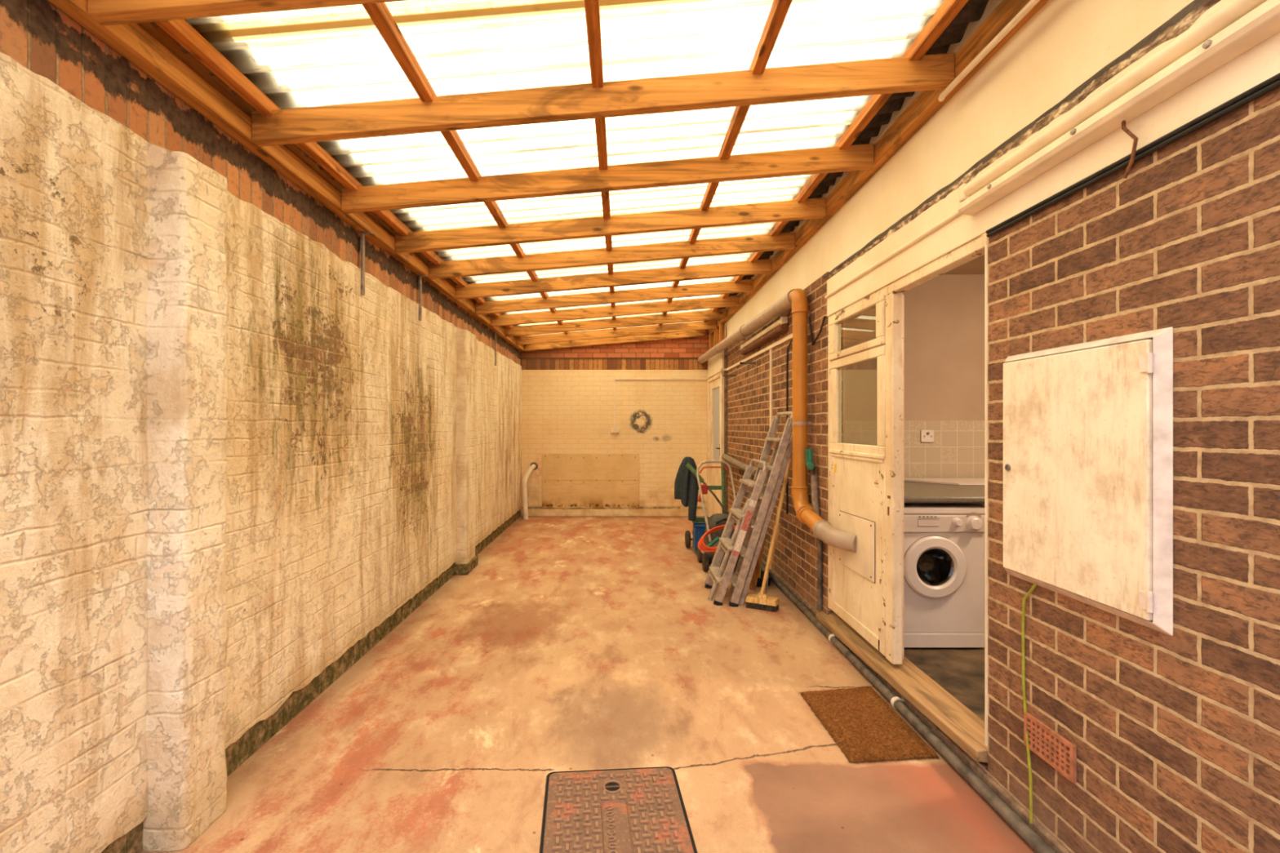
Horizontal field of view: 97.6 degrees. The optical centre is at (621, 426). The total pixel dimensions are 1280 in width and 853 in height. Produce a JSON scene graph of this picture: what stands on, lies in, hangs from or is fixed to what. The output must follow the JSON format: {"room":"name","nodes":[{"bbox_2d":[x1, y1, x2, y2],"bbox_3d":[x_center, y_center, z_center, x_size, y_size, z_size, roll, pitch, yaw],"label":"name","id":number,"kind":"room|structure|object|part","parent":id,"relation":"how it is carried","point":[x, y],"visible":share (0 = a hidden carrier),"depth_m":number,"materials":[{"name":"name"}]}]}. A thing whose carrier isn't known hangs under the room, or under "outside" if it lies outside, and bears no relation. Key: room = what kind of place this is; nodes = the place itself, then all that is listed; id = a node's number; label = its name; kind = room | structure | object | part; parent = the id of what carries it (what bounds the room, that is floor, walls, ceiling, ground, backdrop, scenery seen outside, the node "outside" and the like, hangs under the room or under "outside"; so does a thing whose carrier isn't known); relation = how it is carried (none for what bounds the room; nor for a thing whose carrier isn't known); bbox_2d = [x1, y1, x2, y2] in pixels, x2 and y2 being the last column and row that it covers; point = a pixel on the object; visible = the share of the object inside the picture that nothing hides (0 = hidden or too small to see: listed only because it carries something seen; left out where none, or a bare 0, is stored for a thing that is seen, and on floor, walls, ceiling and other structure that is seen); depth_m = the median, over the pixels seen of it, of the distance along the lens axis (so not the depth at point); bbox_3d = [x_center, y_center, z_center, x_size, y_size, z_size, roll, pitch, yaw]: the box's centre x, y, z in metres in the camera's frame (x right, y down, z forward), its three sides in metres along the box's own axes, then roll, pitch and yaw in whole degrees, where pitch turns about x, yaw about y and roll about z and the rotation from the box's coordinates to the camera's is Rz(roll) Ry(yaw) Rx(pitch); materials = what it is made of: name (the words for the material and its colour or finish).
{"room":"covered side passage","nodes":[
{"label":"covered side passage","id":0,"kind":"room"},
{"bbox_2d":[0,0,522,852],"bbox_3d":[-1.619,0.070,3.875,0.363,2.660,9.750,0,0,0],"label":"wall","id":1,"kind":"structure","parent":0,"point":[231,469],"depth_m":1.86,"materials":[{"name":"brick"}]},
{"bbox_2d":[521,462,537,519],"bbox_3d":[-1.423,0.982,8.580,0.128,0.847,0.390,0,0,16],"label":"drain pipe","id":2,"kind":"object","parent":1,"relation":"attached to","point":[533,466],"visible":1,"depth_m":8.46,"materials":[{"name":"plastic"}]},
{"bbox_2d":[47,0,1048,365],"bbox_3d":[-0.165,-1.203,4.600,3.230,0.907,8.600,0,0,0],"label":"roof","id":3,"kind":"structure","parent":0,"point":[566,174],"depth_m":2.34,"materials":[{"name":"orange stained wood"},{"name":"translucent corrugated plastic"}]},
{"bbox_3d":[-1.540,-1.210,4.510,0.065,0.090,8.420,0,0,0],"label":"wall plate","id":4,"kind":"part","parent":3,"relation":"part of","materials":[{"name":"brown wood"}]},
{"bbox_3d":[-1.580,-1.300,4.510,0.080,0.080,8.420,0,0,0],"label":"plate","id":5,"kind":"part","parent":3,"relation":"part of","materials":[{"name":"orange wood"}]},
{"bbox_2d":[937,0,1039,102],"bbox_3d":[1.341,-1.378,1.383,0.036,0.030,1.965,0,0,0],"label":"conduit","id":6,"kind":"object","parent":3,"relation":"attached to","point":[1030,5],"visible":1,"depth_m":2.02,"materials":[{"name":"white plastic"}]},
{"bbox_2d":[142,515,1035,852],"bbox_3d":[-0.150,1.460,3.975,3.200,0.120,9.950,0,0,0],"label":"floor","id":7,"kind":"structure","parent":0,"point":[571,642],"depth_m":2.62,"materials":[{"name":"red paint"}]},
{"bbox_2d":[539,766,697,852],"bbox_3d":[-0.020,1.400,1.965,0.518,0.020,0.644,0,0,-4],"label":"manhole cover","id":8,"kind":"object","parent":7,"relation":"on","point":[642,810],"visible":1,"depth_m":2.02,"materials":[{"name":"metal"}]},
{"bbox_2d":[684,460,725,553],"bbox_3d":[0.987,0.893,6.310,0.505,1.013,0.499,0,0,0],"label":"truck","id":9,"kind":"object","parent":7,"relation":"on","point":[698,519],"visible":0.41,"depth_m":6.39,"materials":[{"name":"green paint"}]},
{"bbox_2d":[674,456,698,520],"bbox_3d":[0.740,0.691,6.290,0.290,0.703,0.203,0,0,26],"label":"jacket","id":10,"kind":"object","parent":9,"relation":"hanging from","point":[686,483],"visible":0.87,"depth_m":6.22,"materials":[{"name":"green fabric"}]},
{"bbox_2d":[693,522,706,551],"bbox_3d":[0.925,1.213,6.185,0.270,0.286,0.210,0,0,0],"label":"crate","id":11,"kind":"object","parent":9,"relation":"on","point":[699,528],"visible":0.44,"depth_m":6.09,"materials":[{"name":"plastic"}]},
{"bbox_2d":[696,460,751,571],"bbox_3d":[0.984,0.883,5.659,0.516,1.033,0.797,0,0,0],"label":"lawn mower","id":12,"kind":"object","parent":7,"relation":"on","point":[715,520],"depth_m":5.63,"materials":[{"name":"plastic"}]},
{"bbox_3d":[0.992,0.468,6.018,0.327,0.075,0.050,0,0,0],"label":"safety lever","id":13,"kind":"part","parent":12,"relation":"part of","materials":[{"name":"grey metal"}]},
{"bbox_3d":[0.950,1.080,5.370,0.450,0.253,0.220,0,0,0],"label":"cable coil","id":14,"kind":"part","parent":12,"relation":"part of","materials":[{"name":"orange plastic"}]},
{"bbox_3d":[1.001,0.757,5.798,0.404,0.780,0.519,0,0,0],"label":"hoop handle","id":15,"kind":"part","parent":12,"relation":"part of","materials":[{"name":"metal"}]},
{"bbox_2d":[703,458,767,605],"bbox_3d":[0.921,0.844,4.651,0.456,1.134,0.541,0,0,0],"label":"step ladder","id":16,"kind":"object","parent":7,"relation":"on","point":[715,575],"visible":0.98,"depth_m":4.50,"materials":[{"name":"metal"}]},
{"bbox_3d":[0.919,0.984,4.900,0.407,0.847,0.042,0,0,0],"label":"support rail","id":17,"kind":"part","parent":16,"relation":"part of","materials":[{"name":"metal"}]},
{"bbox_3d":[0.933,0.875,4.850,0.415,1.066,0.024,0,0,0],"label":"rail","id":18,"kind":"part","parent":16,"relation":"part of","materials":[{"name":"metal"}]},
{"bbox_3d":[0.907,0.984,4.520,0.430,0.847,0.042,0,0,0],"label":"support rail","id":19,"kind":"part","parent":16,"relation":"part of","materials":[{"name":"metal"}]},
{"bbox_2d":[719,411,792,607],"bbox_3d":[1.103,0.645,4.580,0.535,1.530,0.471,0,0,0],"label":"step ladder","id":20,"kind":"object","parent":7,"relation":"on","point":[738,578],"visible":0.73,"depth_m":4.38,"materials":[{"name":"metal"}]},
{"bbox_3d":[1.097,0.670,4.800,0.512,1.476,0.024,0,0,0],"label":"rail","id":21,"kind":"part","parent":20,"relation":"part of","materials":[{"name":"metal"}]},
{"bbox_3d":[1.145,0.735,4.770,0.451,1.338,0.020,0,0,0],"label":"support rail","id":22,"kind":"part","parent":20,"relation":"part of","materials":[{"name":"metal"}]},
{"bbox_3d":[1.145,0.735,4.395,0.451,1.338,0.020,0,0,0],"label":"support rail","id":23,"kind":"part","parent":20,"relation":"part of","materials":[{"name":"metal"}]},
{"bbox_2d":[745,570,773,586],"bbox_3d":[1.215,1.355,4.980,0.270,0.085,0.270,0,0,0],"label":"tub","id":24,"kind":"object","parent":7,"relation":"on","point":[759,582],"visible":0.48,"depth_m":4.89,"materials":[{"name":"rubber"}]},
{"bbox_2d":[757,565,760,577],"bbox_3d":[1.205,1.280,4.970,0.059,0.213,0.059,0,0,0],"label":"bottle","id":25,"kind":"object","parent":24,"relation":"in","point":[759,573],"visible":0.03,"depth_m":4.94,"materials":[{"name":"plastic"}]},
{"bbox_2d":[749,478,777,590],"bbox_3d":[1.248,0.925,4.910,0.388,0.968,0.052,0,0,-41],"label":"wooden stake","id":26,"kind":"object","parent":7,"relation":"on","point":[754,578],"visible":0.5,"depth_m":4.83,"materials":[{"name":"brown wood"}]},
{"bbox_2d":[745,458,791,612],"bbox_3d":[1.159,0.828,4.417,0.250,1.143,0.392,0,0,36],"label":"broom","id":27,"kind":"object","parent":7,"relation":"on","point":[762,601],"visible":1,"depth_m":4.33,"materials":[{"name":"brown wood"}]},
{"bbox_3d":[1.219,0.780,4.417,0.346,1.048,0.033,0,0,-32],"label":"handle","id":28,"kind":"part","parent":27,"relation":"part of","materials":[{"name":"brown wood"}]},
{"bbox_2d":[765,522,781,593],"bbox_3d":[1.210,1.086,4.474,0.189,0.626,0.047,0,0,-37],"label":"wooden stick","id":29,"kind":"object","parent":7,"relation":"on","point":[779,524],"visible":0.44,"depth_m":4.45,"materials":[{"name":"brown wood"}]},
{"bbox_2d":[799,684,940,764],"bbox_3d":[1.131,1.388,2.664,0.435,0.022,0.711,0,0,0],"label":"door mat","id":30,"kind":"object","parent":7,"relation":"on","point":[860,722],"visible":1,"depth_m":2.58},
{"bbox_2d":[742,544,1056,852],"bbox_3d":[1.369,1.374,3.200,0.058,0.058,8.200,0,0,0],"label":"pipe","id":31,"kind":"object","parent":7,"relation":"on","point":[1006,813],"visible":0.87,"depth_m":2.39,"materials":[{"name":"grey plastic"}]},
{"bbox_2d":[520,329,709,515],"bbox_3d":[-0.050,-0.100,8.851,3.500,3.000,0.238,0,0,0],"label":"wall","id":32,"kind":"structure","parent":0,"point":[567,394],"depth_m":8.75,"materials":[{"name":"brick"}]},
{"bbox_2d":[542,453,639,508],"bbox_3d":[-0.481,0.850,8.736,1.513,0.850,0.025,0,0,0],"label":"board","id":33,"kind":"object","parent":32,"relation":"attached to","point":[569,481],"visible":1,"depth_m":8.73,"materials":[{"name":"beige wood"}]},
{"bbox_2d":[685,462,728,514],"bbox_3d":[1.036,0.898,6.070,0.667,1.000,0.225,0,0,0],"label":"handle","id":34,"kind":"object","parent":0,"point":[688,465],"depth_m":6.08,"materials":[{"name":"green paint"}]},
{"bbox_2d":[842,320,845,443],"bbox_3d":[1.522,0.058,4.115,0.015,2.515,0.570,0,0,0],"label":"wall","id":35,"kind":"structure","parent":0,"point":[843,322],"depth_m":3.83,"materials":[{"name":"paint"}]},
{"bbox_2d":[845,274,984,478],"bbox_3d":[2.830,0.058,4.400,2.740,2.515,0.100,0,0,0],"label":"wall","id":36,"kind":"structure","parent":0,"point":[944,315],"depth_m":4.35,"materials":[{"name":"white paint"}]},
{"bbox_2d":[920,430,933,442],"bbox_3d":[2.370,0.075,4.341,0.100,0.094,0.018,0,0,0],"label":"wall socket","id":37,"kind":"object","parent":36,"relation":"attached to","point":[926,436],"visible":1,"depth_m":4.33,"materials":[{"name":"white plastic"}]},
{"bbox_2d":[903,647,987,763],"bbox_3d":[2.820,1.367,3.330,2.760,0.105,2.340,0,0,0],"label":"floor","id":38,"kind":"structure","parent":0,"point":[960,671],"depth_m":3.04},
{"bbox_2d":[903,502,984,647],"bbox_3d":[1.844,0.889,3.551,0.594,0.828,0.597,0,0,0],"label":"washing machine","id":39,"kind":"object","parent":38,"relation":"on","point":[944,543],"visible":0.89,"depth_m":3.30,"materials":[{"name":"white metal"}]},
{"bbox_3d":[1.800,0.565,3.284,0.124,0.041,0.005,0,0,0],"label":"drawer handle","id":40,"kind":"part","parent":39,"relation":"part of","materials":[{"name":"white plastic"}]},
{"bbox_3d":[1.838,0.825,3.284,0.364,0.364,0.034,0,0,0],"label":"porthole door","id":41,"kind":"part","parent":39,"relation":"part of","materials":[{"name":"white plastic"}]},
{"bbox_2d":[916,548,953,586],"bbox_3d":[1.838,0.825,3.339,0.226,0.226,0.102,0,0,0],"label":"washing machine door","id":42,"kind":"structure","parent":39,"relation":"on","point":[935,566],"depth_m":3.32,"materials":[{"name":"black glass"}]},
{"bbox_3d":[1.844,0.496,3.569,0.594,0.043,0.562,0,0,0],"label":"lid","id":43,"kind":"part","parent":39,"relation":"part of","materials":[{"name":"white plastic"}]},
{"bbox_3d":[1.844,1.261,3.313,0.590,0.084,0.034,0,0,0],"label":"kick panel","id":44,"kind":"part","parent":39,"relation":"part of","materials":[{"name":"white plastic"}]},
{"bbox_3d":[1.844,0.920,3.300,0.590,0.590,0.001,0,0,0],"label":"panel","id":45,"kind":"part","parent":39,"relation":"part of","materials":[{"name":"white metal"}]},
{"bbox_3d":[1.844,0.572,3.294,0.590,0.101,0.018,0,0,0],"label":"control panel","id":46,"kind":"part","parent":39,"relation":"part of","materials":[{"name":"white plastic"}]},
{"bbox_3d":[1.965,0.560,3.269,0.052,0.052,0.032,0,0,0],"label":"knob","id":47,"kind":"part","parent":39,"relation":"part of","materials":[{"name":"white plastic"}]},
{"bbox_3d":[2.065,0.568,3.269,0.089,0.089,0.032,0,0,0],"label":"knob","id":48,"kind":"part","parent":39,"relation":"part of","materials":[{"name":"white plastic"}]},
{"bbox_2d":[903,480,984,633],"bbox_3d":[2.720,0.863,3.809,2.360,0.905,1.079,0,0,0],"label":"countertop","id":49,"kind":"structure","parent":38,"relation":"on","point":[913,491],"depth_m":3.43,"materials":[{"name":"white laminate"}]},
{"bbox_2d":[903,478,984,484],"bbox_3d":[2.710,0.402,4.100,1.380,0.012,0.400,0,0,0],"label":"drainer","id":50,"kind":"object","parent":49,"relation":"on","point":[941,481],"visible":0.29,"depth_m":4.09,"materials":[{"name":"white plastic"}]},
{"bbox_2d":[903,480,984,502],"bbox_3d":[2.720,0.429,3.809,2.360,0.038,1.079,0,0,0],"label":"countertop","id":51,"kind":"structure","parent":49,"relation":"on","point":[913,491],"depth_m":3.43,"materials":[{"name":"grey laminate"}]},
{"bbox_2d":[942,254,984,274],"bbox_3d":[2.860,-1.220,2.725,2.680,0.080,3.450,0,0,0],"label":"ceiling","id":52,"kind":"structure","parent":0,"point":[975,266],"depth_m":4.17,"materials":[{"name":"paint"}]},
{"bbox_2d":[707,0,1279,852],"bbox_3d":[1.522,-0.150,3.875,0.355,3.100,9.750,0,0,0],"label":"wall","id":53,"kind":"structure","parent":0,"point":[1176,737],"depth_m":1.57,"materials":[{"name":"brick"}]},
{"bbox_2d":[610,333,792,432],"bbox_3d":[0.623,-0.335,6.500,1.575,0.870,4.499,0,0,0],"label":"conduit","id":54,"kind":"object","parent":53,"relation":"attached to","point":[770,348],"visible":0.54,"depth_m":6.32,"materials":[{"name":"beige plastic"}]},
{"bbox_2d":[706,368,724,516],"bbox_3d":[1.353,0.310,8.123,0.094,2.180,1.245,0,0,0],"label":"door","id":55,"kind":"structure","parent":53,"relation":"in","point":[715,384],"depth_m":8.25,"materials":[{"name":"beige paint"}]},
{"bbox_3d":[1.387,-0.030,8.110,0.005,1.060,0.660,0,0,0],"label":"pane","id":56,"kind":"part","parent":55,"relation":"part of","materials":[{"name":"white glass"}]},
{"bbox_3d":[1.522,-0.950,8.125,0.355,0.340,1.250,0,0,0],"label":"panel","id":57,"kind":"part","parent":53,"relation":"part of","materials":[{"name":"beige paint"}]},
{"bbox_2d":[722,373,736,377],"bbox_3d":[1.330,-0.630,6.906,0.163,0.039,0.039,0,0,4],"label":"wall bracket","id":58,"kind":"object","parent":53,"relation":"attached to","point":[735,374],"visible":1,"depth_m":6.90,"materials":[{"name":"black metal"}]},
{"bbox_2d":[721,453,756,475],"bbox_3d":[1.357,0.435,6.500,0.085,0.150,1.803,0,0,0],"label":"drain pipe","id":59,"kind":"object","parent":53,"relation":"attached to","point":[740,464],"visible":0.78,"depth_m":6.45,"materials":[{"name":"white plastic"}]},
{"bbox_2d":[697,288,794,363],"bbox_3d":[1.316,-1.009,6.499,0.183,0.161,4.475,0,0,-1],"label":"pipe","id":60,"kind":"object","parent":53,"relation":"attached to","point":[782,305],"visible":0.86,"depth_m":5.46,"materials":[{"name":"grey plastic"}]},
{"bbox_2d":[739,360,755,364],"bbox_3d":[1.330,-0.670,5.906,0.163,0.039,0.039,0,0,4],"label":"wall bracket","id":61,"kind":"object","parent":53,"relation":"attached to","point":[745,362],"visible":1,"depth_m":5.90,"materials":[{"name":"black metal"}]},
{"bbox_2d":[740,316,787,355],"bbox_3d":[1.369,-0.870,5.535,0.069,0.118,1.630,0,0,0],"label":"light","id":62,"kind":"object","parent":53,"relation":"attached to","point":[780,326],"visible":1,"depth_m":5.25,"materials":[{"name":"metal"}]},
{"bbox_2d":[786,339,792,514],"bbox_3d":[1.387,0.017,4.556,0.017,1.447,0.383,0,0,4],"label":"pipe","id":63,"kind":"object","parent":53,"relation":"attached to","point":[791,341],"visible":0.62,"depth_m":4.73,"materials":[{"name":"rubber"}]},
{"bbox_2d":[805,448,820,516],"bbox_3d":[1.372,0.417,4.015,0.096,0.515,0.145,0,0,11],"label":"hose","id":64,"kind":"object","parent":53,"relation":"attached to","point":[813,470],"visible":0.92,"depth_m":4.00,"materials":[{"name":"green plastic"}]},
{"bbox_2d":[807,463,817,477],"bbox_3d":[1.377,0.323,4.022,0.080,0.115,0.075,0,0,0],"label":"tap","id":65,"kind":"object","parent":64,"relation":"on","point":[813,473],"depth_m":4.01,"materials":[{"name":"green metal"}]},
{"bbox_2d":[808,315,826,345],"bbox_3d":[1.391,-0.698,3.990,0.036,0.206,0.273,0,0,0],"label":"cable","id":66,"kind":"object","parent":53,"relation":"attached to","point":[813,342],"visible":1,"depth_m":4.07,"materials":[{"name":"rubber"}]},
{"bbox_2d":[816,537,822,609],"bbox_3d":[1.381,1.015,3.899,0.039,0.531,0.099,0,0,24],"label":"downpipe","id":67,"kind":"object","parent":53,"relation":"attached to","point":[820,543],"visible":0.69,"depth_m":3.92,"materials":[{"name":"grey plastic"}]},
{"bbox_2d":[789,288,856,552],"bbox_3d":[1.341,-0.141,3.799,0.208,1.806,0.933,0,0,-5],"label":"pipe","id":68,"kind":"object","parent":53,"relation":"attached to","point":[822,529],"visible":0.99,"depth_m":4.13,"materials":[{"name":"plastic"}]},
{"bbox_2d":[824,210,960,298],"bbox_3d":[1.398,-0.885,3.045,0.022,0.022,1.570,0,0,0],"label":"conduit","id":69,"kind":"object","parent":53,"relation":"attached to","point":[955,215],"visible":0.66,"depth_m":2.79,"materials":[{"name":"beige plastic"}]},
{"bbox_2d":[816,232,987,762],"bbox_3d":[1.448,0.302,3.047,0.164,2.105,1.785,0,0,0],"label":"door","id":70,"kind":"structure","parent":53,"relation":"in","point":[865,482],"depth_m":3.02,"materials":[{"name":"paint"}]},
{"bbox_3d":[1.414,0.709,3.385,0.012,0.341,0.501,0,0,0],"label":"vent plate","id":71,"kind":"part","parent":70,"relation":"part of","materials":[{"name":"beige plastic"}]},
{"bbox_3d":[1.421,0.177,3.405,0.038,0.046,0.780,0,0,0],"label":"weather moulding","id":72,"kind":"part","parent":70,"relation":"part of","materials":[{"name":"paint"}]},
{"bbox_2d":[830,344,885,456],"bbox_3d":[1.433,-0.139,3.405,0.043,0.602,0.790,0,0,0],"label":"window","id":73,"kind":"structure","parent":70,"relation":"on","point":[871,352],"depth_m":3.36,"materials":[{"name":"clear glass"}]},
{"bbox_3d":[1.440,0.699,3.405,0.040,1.073,0.790,0,0,0],"label":"panel","id":74,"kind":"part","parent":70,"relation":"part of","materials":[{"name":"beige paint"}]},
{"bbox_2d":[1023,711,1076,782],"bbox_3d":[1.403,1.046,1.838,0.014,0.113,0.210,0,0,0],"label":"air vent","id":75,"kind":"object","parent":53,"relation":"attached to","point":[1055,749],"visible":1,"depth_m":1.82,"materials":[{"name":"ceramic"}]},
{"bbox_2d":[1003,327,1173,635],"bbox_3d":[1.385,0.141,1.738,0.045,0.792,0.615,0,0,0],"label":"meter box","id":76,"kind":"object","parent":53,"relation":"attached to","point":[1088,426],"visible":1,"depth_m":1.63,"materials":[{"name":"plastic"}]},
{"bbox_2d":[1021,582,1037,823],"bbox_3d":[1.395,0.936,1.921,0.015,0.818,0.078,0,0,6],"label":"cable","id":77,"kind":"object","parent":76,"relation":"hanging from","point":[1035,584],"visible":1,"depth_m":1.94,"materials":[{"name":"green plastic"}]},
{"bbox_2d":[957,0,1279,215],"bbox_3d":[1.369,-0.821,1.480,0.069,0.277,1.520,0,0,0],"label":"light","id":78,"kind":"object","parent":53,"relation":"attached to","point":[1236,27],"visible":1,"depth_m":1.48,"materials":[{"name":"beige plastic"}]},
{"bbox_2d":[985,72,1279,237],"bbox_3d":[1.399,-0.737,0.620,0.019,0.033,3.040,0,0,0],"label":"cable","id":79,"kind":"object","parent":53,"relation":"attached to","point":[1272,83],"visible":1,"depth_m":1.46,"materials":[{"name":"black rubber"}]}
]}

